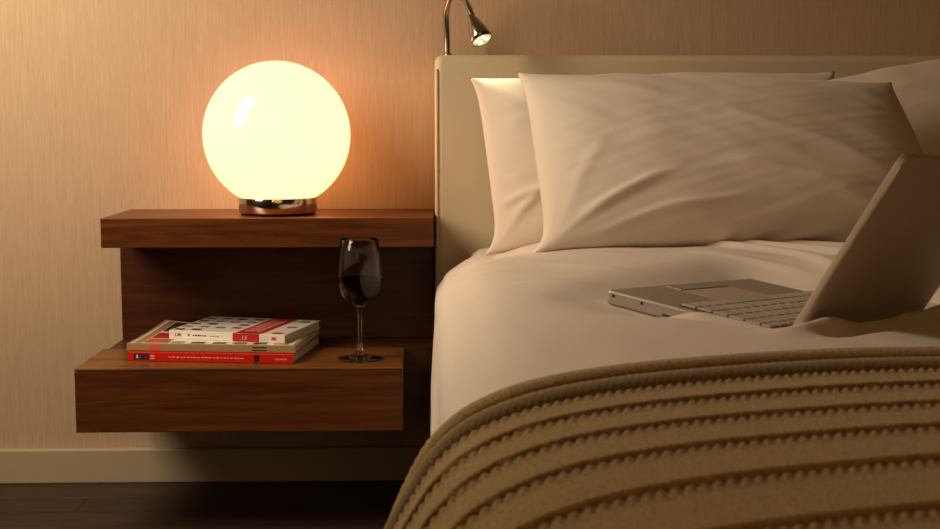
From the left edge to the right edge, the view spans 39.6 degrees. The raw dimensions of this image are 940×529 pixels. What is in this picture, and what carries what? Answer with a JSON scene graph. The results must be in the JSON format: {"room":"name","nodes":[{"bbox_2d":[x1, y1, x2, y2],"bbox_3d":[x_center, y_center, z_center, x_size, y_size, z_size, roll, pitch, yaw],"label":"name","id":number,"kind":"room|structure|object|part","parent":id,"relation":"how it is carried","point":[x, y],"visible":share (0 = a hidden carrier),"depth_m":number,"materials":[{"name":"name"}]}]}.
{"room":"bedroom","nodes":[
{"label":"bedroom","id":0,"kind":"room"},
{"bbox_2d":[0,480,404,528],"bbox_3d":[0.237,0.764,0.515,6.100,0.100,4.640,0,6,-2],"label":"floor","id":1,"kind":"structure","parent":0,"point":[285,504],"depth_m":2.62,"materials":[{"name":"brown wood"}]},
{"bbox_2d":[434,55,939,319],"bbox_3d":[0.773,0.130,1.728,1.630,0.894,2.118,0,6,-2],"label":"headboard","id":2,"kind":"object","parent":1,"relation":"on","point":[464,213],"visible":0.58,"depth_m":2.59,"materials":[{"name":"beige leather"}]},
{"bbox_2d":[443,0,492,54],"bbox_3d":[-0.014,-0.475,2.547,0.043,0.127,0.195,-3,7,-28],"label":"light","id":3,"kind":"object","parent":2,"relation":"on","point":[479,34],"visible":0.97,"depth_m":2.49,"materials":[{"name":"silver metal"}]},
{"bbox_2d":[430,239,939,436],"bbox_3d":[0.753,0.268,1.608,1.762,0.495,1.910,0,6,-2],"label":"mattress","id":4,"kind":"object","parent":2,"relation":"on","point":[518,315],"visible":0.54,"depth_m":1.54,"materials":[{"name":"white fabric"}]},
{"bbox_2d":[470,71,834,254],"bbox_3d":[0.349,-0.193,2.456,0.703,0.344,0.161,0,6,-2],"label":"pillow","id":5,"kind":"object","parent":4,"relation":"on","point":[514,183],"visible":0.13,"depth_m":2.43,"materials":[{"name":"white fabric"}]},
{"bbox_2d":[384,346,939,528],"bbox_3d":[0.772,0.341,0.959,1.785,0.473,0.627,0,6,-2],"label":"knitted throw","id":6,"kind":"object","parent":4,"relation":"on","point":[829,438],"visible":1,"depth_m":0.92,"materials":[{"name":"beige fabric"}]},
{"bbox_2d":[517,72,923,252],"bbox_3d":[0.454,-0.178,2.232,0.742,0.308,0.245,0,6,-2],"label":"pillow","id":7,"kind":"object","parent":4,"relation":"on","point":[627,160],"visible":0.91,"depth_m":2.15,"materials":[{"name":"white fabric"}]},
{"bbox_2d":[607,153,939,327],"bbox_3d":[0.431,-0.024,1.633,0.372,0.243,0.373,5,8,40],"label":"laptop","id":8,"kind":"object","parent":4,"relation":"on","point":[888,265],"visible":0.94,"depth_m":1.54,"materials":[{"name":"silver metal"}]},
{"bbox_3d":[0.525,-0.023,1.553,0.098,0.219,0.362,15,11,39],"label":"lid","id":9,"kind":"part","parent":8,"relation":"part of","materials":[{"name":"silver metal"}]},
{"bbox_2d":[827,59,939,155],"bbox_3d":[1.026,-0.231,2.449,0.728,0.331,0.162,-1,6,-6],"label":"pillow","id":10,"kind":"object","parent":4,"relation":"on","point":[916,86],"visible":0.27,"depth_m":2.41,"materials":[{"name":"white fabric"}]},
{"bbox_3d":[0.761,0.188,1.662,1.480,0.240,1.975,0,6,-2],"label":"mattress","id":11,"kind":"part","parent":2,"relation":"part of","materials":[{"name":"white fabric"}]},
{"bbox_2d":[0,0,939,448],"bbox_3d":[0.165,-0.748,2.741,6.100,2.616,0.120,0,6,-2],"label":"wall","id":12,"kind":"structure","parent":0,"point":[104,103],"depth_m":2.71,"materials":[{"name":"beige paper"}]},
{"bbox_2d":[0,446,422,483],"bbox_3d":[0.167,0.424,2.802,6.100,0.074,0.016,0,6,-2],"label":"baseboard","id":13,"kind":"structure","parent":12,"relation":"attached to","point":[300,463],"depth_m":2.77,"materials":[{"name":"beige paint"}]},
{"bbox_2d":[74,209,433,432],"bbox_3d":[-0.397,0.094,2.557,0.650,0.380,0.396,0,6,-2],"label":"nightstand","id":14,"kind":"object","parent":12,"relation":"attached to","point":[184,265],"visible":0.9,"depth_m":2.48,"materials":[{"name":"brown wood"}]},
{"bbox_2d":[128,335,318,363],"bbox_3d":[-0.471,0.161,2.530,0.314,0.017,0.226,1,6,6],"label":"magazine","id":15,"kind":"object","parent":14,"relation":"on","point":[171,356],"visible":0.47,"depth_m":2.42,"materials":[{"name":"red paper"}]},
{"bbox_2d":[127,320,319,352],"bbox_3d":[-0.473,0.139,2.543,0.322,0.023,0.228,1,6,5],"label":"magazine","id":16,"kind":"object","parent":15,"relation":"on","point":[157,338],"visible":0.49,"depth_m":2.44,"materials":[{"name":"beige paper"}]},
{"bbox_2d":[169,316,319,342],"bbox_3d":[-0.438,0.126,2.558,0.238,0.017,0.186,2,7,14],"label":"book","id":17,"kind":"object","parent":16,"relation":"on","point":[267,330],"visible":1,"depth_m":2.50,"materials":[{"name":"white paper"}]},
{"bbox_3d":[-0.422,0.237,2.482,0.593,0.112,0.218,0,6,-2],"label":"drawer","id":18,"kind":"part","parent":14,"relation":"part of","materials":[{"name":"brown wood"}]},
{"bbox_3d":[-0.422,0.179,2.471,0.593,0.005,0.208,0,6,-2],"label":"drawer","id":19,"kind":"part","parent":14,"relation":"part of","materials":[{"name":"brown wood"}]},
{"bbox_3d":[-0.388,-0.074,2.607,0.630,0.056,0.260,0,6,-2],"label":"shelf","id":20,"kind":"part","parent":14,"relation":"part of","materials":[{"name":"brown wood"}]},
{"bbox_2d":[202,60,349,216],"bbox_3d":[-0.379,-0.249,2.563,0.288,0.300,0.288,2,7,14],"label":"table lamp","id":21,"kind":"object","parent":14,"relation":"on","point":[276,134],"visible":1,"depth_m":2.46,"materials":[{"name":"white glass"}]},
{"bbox_3d":[-0.396,0.045,2.717,0.640,0.206,0.068,0,6,-2],"label":"panel","id":22,"kind":"part","parent":14,"relation":"part of","materials":[{"name":"brown wood"}]},
{"bbox_2d":[337,237,382,362],"bbox_3d":[-0.206,0.065,2.442,0.087,0.227,0.087,0,6,-2],"label":"wine glass","id":23,"kind":"object","parent":14,"relation":"on","point":[359,266],"visible":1,"depth_m":2.41,"materials":[{"name":"clear glass"}]}
]}

